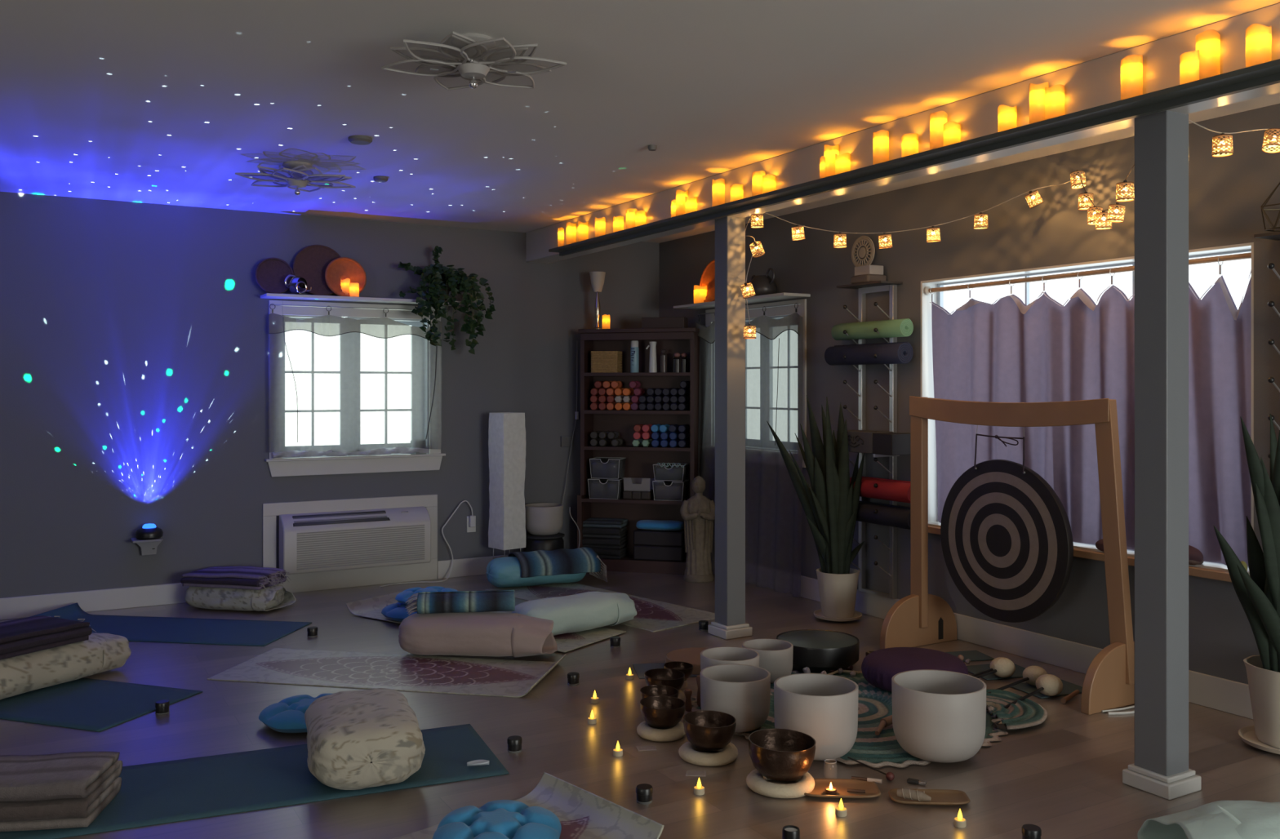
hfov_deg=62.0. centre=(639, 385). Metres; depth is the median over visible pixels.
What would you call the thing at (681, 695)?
cushion
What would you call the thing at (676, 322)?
storage box
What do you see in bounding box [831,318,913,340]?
rolled mat
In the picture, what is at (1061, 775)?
floor
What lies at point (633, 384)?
dumbbell
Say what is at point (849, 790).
incense stick
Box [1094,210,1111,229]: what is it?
lantern
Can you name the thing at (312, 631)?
cup
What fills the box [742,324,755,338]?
lantern
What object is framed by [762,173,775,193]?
candle
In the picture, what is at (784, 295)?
wall shelf
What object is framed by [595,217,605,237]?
candle
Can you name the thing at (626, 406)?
dumbbell
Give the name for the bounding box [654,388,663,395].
dumbbell
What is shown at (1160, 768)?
column
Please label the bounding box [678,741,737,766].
cushion
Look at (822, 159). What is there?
candle
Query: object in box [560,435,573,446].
outlet plate
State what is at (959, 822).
cup
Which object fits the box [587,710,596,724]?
tealight
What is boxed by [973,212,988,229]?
lantern
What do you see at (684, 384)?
dumbbell
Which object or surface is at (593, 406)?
dumbbell
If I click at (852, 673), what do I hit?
crystal
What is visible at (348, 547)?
grille
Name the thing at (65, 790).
folded blanket
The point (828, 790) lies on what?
cup
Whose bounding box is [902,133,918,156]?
candle
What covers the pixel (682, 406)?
dumbbell
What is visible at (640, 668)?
mat
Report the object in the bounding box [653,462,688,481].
storage bin
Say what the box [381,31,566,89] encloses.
ceiling light
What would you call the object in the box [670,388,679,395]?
dumbbell
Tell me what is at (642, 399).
dumbbell
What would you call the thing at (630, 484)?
storage bin
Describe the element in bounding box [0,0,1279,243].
ceiling
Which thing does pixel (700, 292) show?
candle
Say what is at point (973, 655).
pad
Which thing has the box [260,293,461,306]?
wall shelf
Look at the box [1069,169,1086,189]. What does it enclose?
lantern
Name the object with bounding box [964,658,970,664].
crystal
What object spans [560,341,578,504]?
cord
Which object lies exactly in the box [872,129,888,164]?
candle
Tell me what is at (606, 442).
dumbbell
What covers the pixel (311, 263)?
woven basket
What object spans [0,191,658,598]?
wall
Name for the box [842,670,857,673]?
stick
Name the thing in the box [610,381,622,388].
dumbbell
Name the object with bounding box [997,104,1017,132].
candle
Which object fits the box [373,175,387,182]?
ceiling disc
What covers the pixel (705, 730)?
bowl
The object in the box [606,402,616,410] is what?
dumbbell
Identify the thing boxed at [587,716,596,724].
cup
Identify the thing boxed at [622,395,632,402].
dumbbell
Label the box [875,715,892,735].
mallet
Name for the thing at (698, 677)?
mallet
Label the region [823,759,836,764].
glass jar
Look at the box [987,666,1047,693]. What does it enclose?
mallet
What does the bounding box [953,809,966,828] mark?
tealight
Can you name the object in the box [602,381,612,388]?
dumbbell
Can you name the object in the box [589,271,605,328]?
table lamp
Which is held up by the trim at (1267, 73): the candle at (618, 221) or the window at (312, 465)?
the candle at (618, 221)
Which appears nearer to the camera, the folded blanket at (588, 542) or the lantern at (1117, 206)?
the lantern at (1117, 206)
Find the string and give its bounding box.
[745,119,1269,324]
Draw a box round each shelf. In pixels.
[130,537,163,555]
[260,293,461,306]
[673,292,810,309]
[836,280,902,288]
[1253,231,1279,239]
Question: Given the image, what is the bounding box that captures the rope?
[973,425,1024,472]
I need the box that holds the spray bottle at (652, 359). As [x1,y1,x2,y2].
[645,341,657,372]
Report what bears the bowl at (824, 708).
on the round rug at (874, 704)
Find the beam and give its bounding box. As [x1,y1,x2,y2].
[525,2,1279,263]
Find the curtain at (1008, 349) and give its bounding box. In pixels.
[924,252,1251,566]
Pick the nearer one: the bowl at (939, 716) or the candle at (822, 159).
the bowl at (939, 716)
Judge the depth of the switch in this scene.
8.26 m
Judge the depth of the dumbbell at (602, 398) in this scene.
8.09 m
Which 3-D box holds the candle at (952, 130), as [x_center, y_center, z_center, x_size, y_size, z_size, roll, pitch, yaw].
[1.265,-1.013,4.317,0.068,0.110,0.068,0,0,-30]
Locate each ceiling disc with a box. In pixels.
[348,135,372,144]
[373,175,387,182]
[648,144,657,151]
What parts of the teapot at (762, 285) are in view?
handle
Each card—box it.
[635,746,656,751]
[685,771,706,777]
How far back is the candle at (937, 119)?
4.32 m
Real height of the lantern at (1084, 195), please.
0.080 m
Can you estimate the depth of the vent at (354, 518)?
7.26 m
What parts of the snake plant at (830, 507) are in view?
pot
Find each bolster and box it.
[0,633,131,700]
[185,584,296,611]
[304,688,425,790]
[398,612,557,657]
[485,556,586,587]
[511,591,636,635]
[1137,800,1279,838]
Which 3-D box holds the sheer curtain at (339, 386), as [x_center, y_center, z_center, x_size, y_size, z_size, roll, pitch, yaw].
[-1.953,-0.030,7.403,1.220,1.032,0.103,0,0,-30]
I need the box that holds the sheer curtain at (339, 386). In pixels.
[268,303,442,457]
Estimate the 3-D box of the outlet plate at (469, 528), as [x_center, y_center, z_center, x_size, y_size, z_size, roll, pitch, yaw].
[-1.245,1.020,7.856,0.070,0.120,0.008,0,0,-30]
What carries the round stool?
on the floor
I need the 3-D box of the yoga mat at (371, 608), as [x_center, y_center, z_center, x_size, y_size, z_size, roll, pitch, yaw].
[-0.939,1.361,6.266,1.698,0.065,0.560,0,0,34]
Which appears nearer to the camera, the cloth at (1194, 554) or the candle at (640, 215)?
the cloth at (1194, 554)
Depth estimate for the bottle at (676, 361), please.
7.96 m
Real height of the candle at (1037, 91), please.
0.159 m
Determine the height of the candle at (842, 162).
0.112 m
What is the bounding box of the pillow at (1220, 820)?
[1184,800,1279,838]
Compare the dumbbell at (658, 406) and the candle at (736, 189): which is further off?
the dumbbell at (658, 406)
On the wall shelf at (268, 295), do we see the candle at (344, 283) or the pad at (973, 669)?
the candle at (344, 283)
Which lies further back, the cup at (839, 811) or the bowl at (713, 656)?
the bowl at (713, 656)
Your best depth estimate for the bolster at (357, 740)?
3.67 m
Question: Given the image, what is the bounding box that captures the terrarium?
[1260,182,1279,231]
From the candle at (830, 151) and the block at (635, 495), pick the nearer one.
the candle at (830, 151)
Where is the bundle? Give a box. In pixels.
[897,787,931,801]
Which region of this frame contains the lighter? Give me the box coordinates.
[906,777,926,786]
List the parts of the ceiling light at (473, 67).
canopy stem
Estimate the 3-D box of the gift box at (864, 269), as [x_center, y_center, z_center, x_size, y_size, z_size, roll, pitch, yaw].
[1.374,-0.691,6.391,0.110,0.055,0.135,0,0,-30]
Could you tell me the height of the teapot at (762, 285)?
0.193 m
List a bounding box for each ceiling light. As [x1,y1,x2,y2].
[235,160,355,195]
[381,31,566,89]
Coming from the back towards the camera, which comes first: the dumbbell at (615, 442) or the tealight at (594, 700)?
the dumbbell at (615, 442)
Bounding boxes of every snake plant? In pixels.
[766,395,864,622]
[1213,413,1279,754]
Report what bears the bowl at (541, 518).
on the round stool
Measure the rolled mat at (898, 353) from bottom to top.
0.125 m
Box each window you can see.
[265,300,445,476]
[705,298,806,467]
[920,242,1253,582]
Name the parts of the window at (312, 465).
sash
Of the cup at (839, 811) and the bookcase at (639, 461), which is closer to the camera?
the cup at (839, 811)
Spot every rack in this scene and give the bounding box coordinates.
[836,280,902,599]
[1253,231,1279,458]
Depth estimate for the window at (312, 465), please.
7.41 m
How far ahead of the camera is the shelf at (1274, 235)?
4.28 m
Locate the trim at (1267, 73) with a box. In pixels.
[548,58,1279,256]
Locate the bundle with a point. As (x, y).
(906, 793)
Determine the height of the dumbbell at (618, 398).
0.049 m
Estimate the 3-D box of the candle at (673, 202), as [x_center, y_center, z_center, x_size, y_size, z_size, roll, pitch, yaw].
[0.201,-1.014,6.116,0.044,0.111,0.044,0,0,-30]
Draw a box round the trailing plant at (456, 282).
[397,245,495,354]
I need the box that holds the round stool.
[523,533,564,551]
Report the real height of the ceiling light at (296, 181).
0.159 m
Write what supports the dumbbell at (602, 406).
on the bookcase at (639, 461)
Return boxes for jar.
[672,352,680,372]
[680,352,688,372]
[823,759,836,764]
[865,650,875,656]
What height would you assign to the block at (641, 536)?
0.110 m
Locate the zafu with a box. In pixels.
[861,647,968,692]
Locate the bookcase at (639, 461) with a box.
[577,327,699,574]
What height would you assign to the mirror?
1.927 m
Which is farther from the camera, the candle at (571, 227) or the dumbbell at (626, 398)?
the dumbbell at (626, 398)
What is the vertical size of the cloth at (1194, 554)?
0.109 m
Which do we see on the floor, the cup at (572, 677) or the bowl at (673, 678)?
the cup at (572, 677)
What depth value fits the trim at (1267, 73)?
4.12 m
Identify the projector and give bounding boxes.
[130,523,163,555]
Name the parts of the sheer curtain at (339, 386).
curtain rod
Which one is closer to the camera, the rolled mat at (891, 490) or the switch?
the rolled mat at (891, 490)
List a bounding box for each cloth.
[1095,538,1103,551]
[1188,545,1203,564]
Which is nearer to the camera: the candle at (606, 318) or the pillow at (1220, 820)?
the pillow at (1220, 820)
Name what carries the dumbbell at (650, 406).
on the bookcase at (639, 461)
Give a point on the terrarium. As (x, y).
(1262, 206)
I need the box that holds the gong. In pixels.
[940,459,1073,622]
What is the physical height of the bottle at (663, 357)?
0.180 m
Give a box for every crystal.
[802,666,810,673]
[837,667,843,674]
[845,665,853,671]
[849,671,856,677]
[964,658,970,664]
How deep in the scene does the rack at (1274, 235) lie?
4.26 m
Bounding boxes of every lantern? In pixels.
[740,282,755,298]
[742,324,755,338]
[749,240,764,257]
[751,213,763,227]
[791,224,804,240]
[833,231,846,248]
[878,232,893,248]
[926,226,940,242]
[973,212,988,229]
[1024,190,1044,208]
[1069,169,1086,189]
[1077,191,1093,209]
[1087,205,1103,225]
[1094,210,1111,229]
[1106,202,1125,222]
[1115,180,1134,201]
[1211,133,1233,156]
[1261,128,1279,153]
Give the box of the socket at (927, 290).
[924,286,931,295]
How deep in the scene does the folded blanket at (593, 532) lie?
8.07 m
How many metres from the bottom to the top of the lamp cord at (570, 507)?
0.383 m
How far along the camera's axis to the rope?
5.20 m
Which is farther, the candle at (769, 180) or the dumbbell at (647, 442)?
the dumbbell at (647, 442)
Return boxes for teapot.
[284,274,311,293]
[747,267,777,296]
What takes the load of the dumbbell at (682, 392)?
on the dumbbell at (682, 399)
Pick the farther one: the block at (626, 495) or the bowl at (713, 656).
the block at (626, 495)
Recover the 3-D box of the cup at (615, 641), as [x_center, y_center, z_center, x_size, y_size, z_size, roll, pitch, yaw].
[-0.133,1.375,5.715,0.057,0.050,0.057,0,0,-30]
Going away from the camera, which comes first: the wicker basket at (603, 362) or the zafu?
the zafu
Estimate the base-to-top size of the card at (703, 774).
0.002 m
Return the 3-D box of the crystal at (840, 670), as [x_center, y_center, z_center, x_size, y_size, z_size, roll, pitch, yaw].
[0.965,1.375,5.132,0.028,0.033,0.029,0,0,-30]
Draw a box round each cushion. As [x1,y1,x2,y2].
[258,693,332,733]
[381,602,417,622]
[395,586,457,605]
[432,800,561,838]
[635,520,684,530]
[636,720,685,742]
[678,689,684,700]
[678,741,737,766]
[746,768,814,798]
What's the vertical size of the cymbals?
0.013 m
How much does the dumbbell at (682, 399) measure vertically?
0.057 m
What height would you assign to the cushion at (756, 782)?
0.043 m
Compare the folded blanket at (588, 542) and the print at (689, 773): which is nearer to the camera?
the print at (689, 773)
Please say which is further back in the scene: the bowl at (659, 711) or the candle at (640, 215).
the candle at (640, 215)
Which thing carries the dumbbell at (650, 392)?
on the dumbbell at (650, 399)
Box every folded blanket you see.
[0,615,95,660]
[0,751,122,831]
[180,566,290,590]
[582,517,627,528]
[582,526,627,538]
[582,536,627,549]
[591,546,627,559]
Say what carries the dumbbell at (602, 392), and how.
on the dumbbell at (602, 398)
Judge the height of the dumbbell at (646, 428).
0.057 m
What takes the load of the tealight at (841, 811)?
on the floor
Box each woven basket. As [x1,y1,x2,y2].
[254,257,293,293]
[293,244,341,295]
[324,257,366,296]
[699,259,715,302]
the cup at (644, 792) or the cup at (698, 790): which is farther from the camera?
the cup at (698, 790)
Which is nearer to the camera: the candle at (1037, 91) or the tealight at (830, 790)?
the tealight at (830, 790)
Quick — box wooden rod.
[1060,689,1079,703]
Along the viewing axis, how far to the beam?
4.28 m
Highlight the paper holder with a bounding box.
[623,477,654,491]
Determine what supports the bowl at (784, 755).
on the cushion at (756, 782)
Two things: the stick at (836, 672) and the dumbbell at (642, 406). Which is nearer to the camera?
the stick at (836, 672)
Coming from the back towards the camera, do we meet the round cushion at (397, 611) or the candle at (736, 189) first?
the round cushion at (397, 611)
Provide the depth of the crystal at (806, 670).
5.12 m
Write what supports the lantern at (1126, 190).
hanging from the string
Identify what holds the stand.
on the floor
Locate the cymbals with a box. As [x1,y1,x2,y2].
[991,718,1007,729]
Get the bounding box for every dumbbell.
[590,388,599,395]
[590,395,599,402]
[590,402,600,410]
[590,431,600,439]
[590,438,600,446]
[594,381,604,388]
[598,388,607,395]
[598,395,608,403]
[598,402,608,410]
[598,431,609,439]
[599,438,611,446]
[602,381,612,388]
[606,388,615,395]
[606,395,616,403]
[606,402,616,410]
[607,431,619,439]
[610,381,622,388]
[611,438,623,446]
[614,387,623,395]
[614,395,624,402]
[614,402,624,410]
[622,387,634,395]
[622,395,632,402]
[622,402,632,410]
[629,381,640,388]
[631,395,639,403]
[631,402,639,410]
[631,439,643,446]
[632,431,644,439]
[633,387,645,395]
[633,423,644,431]
[638,395,648,403]
[638,402,648,410]
[641,423,652,431]
[641,431,653,439]
[641,439,652,446]
[646,388,655,395]
[646,395,656,403]
[646,402,656,410]
[650,424,661,432]
[651,431,662,439]
[651,439,662,447]
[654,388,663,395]
[654,395,663,403]
[654,402,663,410]
[659,424,670,432]
[660,431,671,439]
[660,439,671,447]
[662,388,671,395]
[662,395,671,403]
[662,402,671,410]
[668,424,679,432]
[669,431,679,439]
[669,439,679,447]
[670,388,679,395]
[670,395,679,403]
[670,403,679,410]
[677,395,689,403]
[677,403,689,410]
[678,388,689,395]
[678,424,689,432]
[678,431,689,439]
[678,439,689,447]
[680,380,689,388]
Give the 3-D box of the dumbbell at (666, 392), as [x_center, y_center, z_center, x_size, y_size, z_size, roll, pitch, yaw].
[0.213,0.045,8.052,0.057,0.057,0.160,0,0,15]
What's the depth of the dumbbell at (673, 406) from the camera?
7.94 m
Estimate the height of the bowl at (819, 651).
0.140 m
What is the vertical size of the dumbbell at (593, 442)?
0.057 m
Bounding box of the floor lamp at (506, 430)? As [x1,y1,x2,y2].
[488,412,525,559]
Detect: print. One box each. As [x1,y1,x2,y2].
[638,746,654,750]
[687,771,703,775]
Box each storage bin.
[587,477,623,499]
[589,457,626,479]
[652,480,688,501]
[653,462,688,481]
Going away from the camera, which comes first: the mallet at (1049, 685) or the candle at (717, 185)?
the mallet at (1049, 685)
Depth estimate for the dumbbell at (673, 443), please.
7.94 m
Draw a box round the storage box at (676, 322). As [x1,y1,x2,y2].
[641,316,688,328]
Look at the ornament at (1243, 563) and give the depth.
4.48 m
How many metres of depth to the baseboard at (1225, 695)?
5.38 m
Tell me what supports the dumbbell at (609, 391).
on the dumbbell at (611, 398)
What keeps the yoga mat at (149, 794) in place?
on the floor
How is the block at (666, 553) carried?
on the bookcase at (639, 461)
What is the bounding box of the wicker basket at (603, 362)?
[591,351,622,373]
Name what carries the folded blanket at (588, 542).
on the folded blanket at (611, 553)
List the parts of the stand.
post, post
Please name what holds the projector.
attached to the wall at (134, 336)
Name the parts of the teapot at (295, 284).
handle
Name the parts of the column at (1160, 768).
post trim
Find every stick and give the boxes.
[828,670,838,675]
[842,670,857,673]
[847,788,865,793]
[851,776,882,783]
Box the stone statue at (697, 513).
[680,475,715,582]
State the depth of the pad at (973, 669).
5.20 m
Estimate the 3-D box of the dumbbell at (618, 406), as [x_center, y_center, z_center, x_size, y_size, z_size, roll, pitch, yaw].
[-0.146,0.156,8.120,0.057,0.057,0.160,0,0,15]
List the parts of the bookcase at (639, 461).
panel, panel, panel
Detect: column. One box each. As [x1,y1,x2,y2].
[707,216,752,639]
[1122,110,1200,799]
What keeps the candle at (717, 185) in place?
on the trim at (1267, 73)
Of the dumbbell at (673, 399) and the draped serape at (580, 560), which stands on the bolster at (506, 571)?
the draped serape at (580, 560)
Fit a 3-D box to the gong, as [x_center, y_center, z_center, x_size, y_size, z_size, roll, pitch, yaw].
[1.787,0.762,5.252,0.055,0.798,0.798,0,0,-30]
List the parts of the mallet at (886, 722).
handle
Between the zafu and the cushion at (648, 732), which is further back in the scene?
the zafu
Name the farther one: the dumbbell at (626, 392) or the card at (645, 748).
the dumbbell at (626, 392)
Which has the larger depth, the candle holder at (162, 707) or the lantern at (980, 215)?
the lantern at (980, 215)
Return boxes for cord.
[379,500,475,587]
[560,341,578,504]
[568,506,580,548]
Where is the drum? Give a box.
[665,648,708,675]
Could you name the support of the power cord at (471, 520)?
attached to the wall at (134, 336)
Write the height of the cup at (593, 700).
0.020 m
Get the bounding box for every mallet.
[684,688,692,711]
[696,675,700,706]
[847,756,894,781]
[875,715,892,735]
[970,657,1015,678]
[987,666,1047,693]
[1004,674,1062,708]
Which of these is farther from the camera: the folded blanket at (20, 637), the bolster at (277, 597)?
the bolster at (277, 597)
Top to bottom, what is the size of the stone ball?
0.032 m
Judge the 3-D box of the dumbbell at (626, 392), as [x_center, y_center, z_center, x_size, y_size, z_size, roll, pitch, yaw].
[-0.087,0.045,8.130,0.057,0.057,0.160,0,0,14]
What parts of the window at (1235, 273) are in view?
sill, pane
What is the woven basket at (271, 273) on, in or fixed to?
on the wall shelf at (268, 295)
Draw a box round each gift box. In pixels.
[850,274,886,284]
[854,264,883,275]
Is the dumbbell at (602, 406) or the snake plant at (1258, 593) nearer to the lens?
the snake plant at (1258, 593)
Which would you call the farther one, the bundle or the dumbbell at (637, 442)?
the dumbbell at (637, 442)
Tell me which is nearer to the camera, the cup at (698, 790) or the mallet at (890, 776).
the cup at (698, 790)
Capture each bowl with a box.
[524,502,563,535]
[640,684,678,699]
[640,695,685,728]
[644,668,684,690]
[663,662,693,679]
[683,710,736,751]
[700,646,759,671]
[700,664,770,733]
[742,638,793,684]
[748,728,816,782]
[773,673,858,760]
[776,629,859,673]
[891,669,986,763]
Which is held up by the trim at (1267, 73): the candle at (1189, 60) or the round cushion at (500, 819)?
the candle at (1189, 60)
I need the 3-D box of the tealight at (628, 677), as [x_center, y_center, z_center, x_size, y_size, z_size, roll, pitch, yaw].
[-0.049,1.373,5.086,0.038,0.054,0.038,0,0,-30]
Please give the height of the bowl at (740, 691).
0.215 m
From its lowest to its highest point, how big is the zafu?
0.156 m
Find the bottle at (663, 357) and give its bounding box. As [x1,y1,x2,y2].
[660,348,666,372]
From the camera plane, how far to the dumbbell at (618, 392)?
8.07 m
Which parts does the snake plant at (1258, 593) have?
pot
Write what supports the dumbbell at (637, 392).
on the dumbbell at (634, 399)
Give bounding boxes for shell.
[466,760,489,766]
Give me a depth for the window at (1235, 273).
5.42 m
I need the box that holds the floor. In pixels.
[0,571,1279,838]
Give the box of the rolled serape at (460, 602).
[405,590,515,614]
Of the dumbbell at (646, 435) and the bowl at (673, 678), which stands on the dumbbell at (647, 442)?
the dumbbell at (646, 435)
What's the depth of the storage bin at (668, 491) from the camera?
7.94 m
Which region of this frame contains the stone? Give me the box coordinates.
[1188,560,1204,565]
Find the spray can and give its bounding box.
[630,340,639,372]
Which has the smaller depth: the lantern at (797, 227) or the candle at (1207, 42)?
the candle at (1207, 42)
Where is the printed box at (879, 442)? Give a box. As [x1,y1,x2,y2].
[836,430,910,455]
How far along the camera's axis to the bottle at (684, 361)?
7.97 m
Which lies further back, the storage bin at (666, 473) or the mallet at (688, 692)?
the storage bin at (666, 473)
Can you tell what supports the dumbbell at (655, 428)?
on the dumbbell at (656, 435)
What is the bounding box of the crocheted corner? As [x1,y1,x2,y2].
[986,689,1047,729]
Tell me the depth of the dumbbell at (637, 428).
8.03 m
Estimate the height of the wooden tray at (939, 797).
0.018 m
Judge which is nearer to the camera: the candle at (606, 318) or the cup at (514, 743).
the cup at (514, 743)
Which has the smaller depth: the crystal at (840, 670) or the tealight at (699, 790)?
the tealight at (699, 790)
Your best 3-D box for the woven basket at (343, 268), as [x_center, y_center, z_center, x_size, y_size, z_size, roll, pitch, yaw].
[-2.010,-0.742,7.272,0.284,0.280,0.080,0,0,-31]
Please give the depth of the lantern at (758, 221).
5.83 m
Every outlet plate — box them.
[466,515,475,533]
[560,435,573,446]
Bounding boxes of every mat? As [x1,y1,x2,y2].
[0,678,202,732]
[0,724,508,838]
[31,602,311,646]
[207,648,566,697]
[345,591,626,653]
[393,772,664,838]
[484,582,715,632]
[632,662,697,679]
[824,342,913,365]
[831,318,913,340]
[849,476,910,503]
[856,501,910,529]
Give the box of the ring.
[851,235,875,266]
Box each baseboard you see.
[0,555,508,620]
[753,575,1253,719]
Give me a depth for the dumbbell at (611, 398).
8.07 m
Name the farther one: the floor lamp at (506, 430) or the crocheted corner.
the floor lamp at (506, 430)
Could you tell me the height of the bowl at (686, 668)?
0.065 m
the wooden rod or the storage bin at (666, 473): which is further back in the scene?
the storage bin at (666, 473)
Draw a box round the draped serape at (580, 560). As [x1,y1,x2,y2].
[507,546,607,582]
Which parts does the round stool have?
seat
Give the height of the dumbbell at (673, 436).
0.057 m
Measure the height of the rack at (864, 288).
1.872 m
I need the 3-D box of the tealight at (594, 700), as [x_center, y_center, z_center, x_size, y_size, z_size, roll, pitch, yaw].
[-0.200,1.373,4.706,0.038,0.054,0.038,0,0,-30]
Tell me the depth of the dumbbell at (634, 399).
8.02 m
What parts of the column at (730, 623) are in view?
post trim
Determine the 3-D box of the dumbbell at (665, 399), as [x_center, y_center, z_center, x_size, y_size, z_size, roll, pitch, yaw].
[0.212,0.101,8.040,0.057,0.057,0.160,0,0,14]
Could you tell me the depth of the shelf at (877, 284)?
6.35 m
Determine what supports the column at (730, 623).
on the floor
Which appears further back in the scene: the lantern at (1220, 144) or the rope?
the rope
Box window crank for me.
[410,447,426,454]
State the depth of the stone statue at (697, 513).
7.61 m
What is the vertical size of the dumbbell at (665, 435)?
0.057 m
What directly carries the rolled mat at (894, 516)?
on the rack at (864, 288)
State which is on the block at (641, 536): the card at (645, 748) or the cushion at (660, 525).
the cushion at (660, 525)
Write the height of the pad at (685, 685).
0.036 m
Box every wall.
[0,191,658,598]
[658,103,1279,684]
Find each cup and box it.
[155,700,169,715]
[306,626,317,637]
[506,735,522,753]
[567,672,579,685]
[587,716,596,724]
[590,697,599,703]
[609,636,620,648]
[613,748,622,756]
[626,674,633,679]
[635,783,653,804]
[693,786,704,795]
[698,620,708,631]
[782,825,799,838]
[825,786,836,795]
[835,807,847,817]
[953,817,966,828]
[1022,824,1041,838]
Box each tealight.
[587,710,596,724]
[590,690,599,703]
[613,742,622,756]
[626,667,633,679]
[693,777,704,795]
[825,782,836,795]
[835,798,847,817]
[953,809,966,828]
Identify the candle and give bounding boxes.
[340,278,350,294]
[349,282,359,297]
[557,227,564,247]
[566,222,576,244]
[577,221,587,241]
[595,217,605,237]
[602,314,609,328]
[613,215,623,232]
[626,208,636,229]
[635,210,645,226]
[671,199,675,217]
[675,189,688,216]
[684,196,697,213]
[693,284,706,303]
[711,177,724,206]
[730,183,743,201]
[751,170,765,195]
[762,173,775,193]
[819,155,825,178]
[824,144,839,177]
[835,152,850,174]
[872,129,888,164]
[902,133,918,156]
[929,111,946,150]
[943,120,960,146]
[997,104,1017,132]
[1029,81,1048,124]
[1044,84,1064,119]
[1120,54,1142,100]
[1179,49,1199,84]
[1195,29,1220,79]
[1245,22,1271,67]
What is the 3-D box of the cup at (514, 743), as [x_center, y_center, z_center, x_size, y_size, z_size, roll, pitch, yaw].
[-0.480,1.375,4.082,0.057,0.050,0.057,0,0,-30]
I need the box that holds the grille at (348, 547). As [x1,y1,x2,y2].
[297,524,424,570]
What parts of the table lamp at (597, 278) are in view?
lamp shade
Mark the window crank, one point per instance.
(416, 453)
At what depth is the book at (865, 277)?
6.33 m
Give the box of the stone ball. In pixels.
[957,654,964,661]
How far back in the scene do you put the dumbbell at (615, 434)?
8.07 m
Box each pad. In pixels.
[680,680,687,689]
[945,650,994,662]
[966,663,1025,680]
[1011,679,1082,698]
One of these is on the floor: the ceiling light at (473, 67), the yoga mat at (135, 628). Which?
the yoga mat at (135, 628)
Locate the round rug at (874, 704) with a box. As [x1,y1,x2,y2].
[691,670,1008,768]
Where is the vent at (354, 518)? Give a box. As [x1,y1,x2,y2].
[292,511,390,526]
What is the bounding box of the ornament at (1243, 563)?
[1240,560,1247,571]
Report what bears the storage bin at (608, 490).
on the bookcase at (639, 461)
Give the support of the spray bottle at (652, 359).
on the bookcase at (639, 461)
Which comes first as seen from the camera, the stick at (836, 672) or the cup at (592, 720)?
the cup at (592, 720)
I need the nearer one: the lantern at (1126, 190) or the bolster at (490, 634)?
the lantern at (1126, 190)
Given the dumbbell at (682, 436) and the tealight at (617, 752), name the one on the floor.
the tealight at (617, 752)
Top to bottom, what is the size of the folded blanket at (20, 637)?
0.099 m
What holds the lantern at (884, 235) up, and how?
hanging from the string
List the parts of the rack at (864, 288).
rail, rail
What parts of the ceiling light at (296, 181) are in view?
canopy stem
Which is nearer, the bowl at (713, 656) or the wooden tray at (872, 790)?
the wooden tray at (872, 790)
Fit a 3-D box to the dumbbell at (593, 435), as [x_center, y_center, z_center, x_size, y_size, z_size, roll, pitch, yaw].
[-0.335,0.376,8.181,0.057,0.057,0.160,0,0,15]
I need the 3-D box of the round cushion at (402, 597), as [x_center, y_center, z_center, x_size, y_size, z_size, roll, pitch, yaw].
[-1.276,1.264,6.413,0.391,0.073,0.369,0,0,-23]
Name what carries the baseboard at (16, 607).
attached to the wall at (134, 336)
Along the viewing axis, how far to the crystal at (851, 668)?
5.17 m
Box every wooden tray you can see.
[804,778,880,798]
[888,789,970,805]
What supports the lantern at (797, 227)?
hanging from the string
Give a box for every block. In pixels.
[622,491,632,499]
[631,491,641,499]
[633,528,684,546]
[633,545,686,561]
[640,490,653,499]
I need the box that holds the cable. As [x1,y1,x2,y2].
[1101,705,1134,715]
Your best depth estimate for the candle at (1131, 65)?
3.57 m
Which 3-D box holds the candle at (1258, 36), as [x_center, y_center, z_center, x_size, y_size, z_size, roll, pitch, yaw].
[1.872,-1.024,3.222,0.068,0.132,0.068,0,0,-30]
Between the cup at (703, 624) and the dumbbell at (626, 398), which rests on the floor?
the cup at (703, 624)
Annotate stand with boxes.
[880,395,1134,715]
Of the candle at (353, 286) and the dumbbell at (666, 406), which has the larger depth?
the dumbbell at (666, 406)
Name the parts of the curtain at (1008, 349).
curtain rod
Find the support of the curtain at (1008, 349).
hanging from the window at (1235, 273)
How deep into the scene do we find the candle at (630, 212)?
6.53 m
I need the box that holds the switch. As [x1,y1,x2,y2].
[575,411,578,419]
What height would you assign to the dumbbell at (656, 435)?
0.057 m
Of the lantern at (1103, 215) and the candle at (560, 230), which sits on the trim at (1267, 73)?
the candle at (560, 230)
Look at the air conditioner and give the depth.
7.31 m
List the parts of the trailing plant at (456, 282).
pot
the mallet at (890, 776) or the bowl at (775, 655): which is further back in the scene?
the bowl at (775, 655)
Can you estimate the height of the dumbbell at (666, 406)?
0.057 m
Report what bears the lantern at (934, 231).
hanging from the string
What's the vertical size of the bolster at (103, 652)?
0.200 m
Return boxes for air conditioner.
[262,494,437,592]
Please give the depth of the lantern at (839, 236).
5.68 m

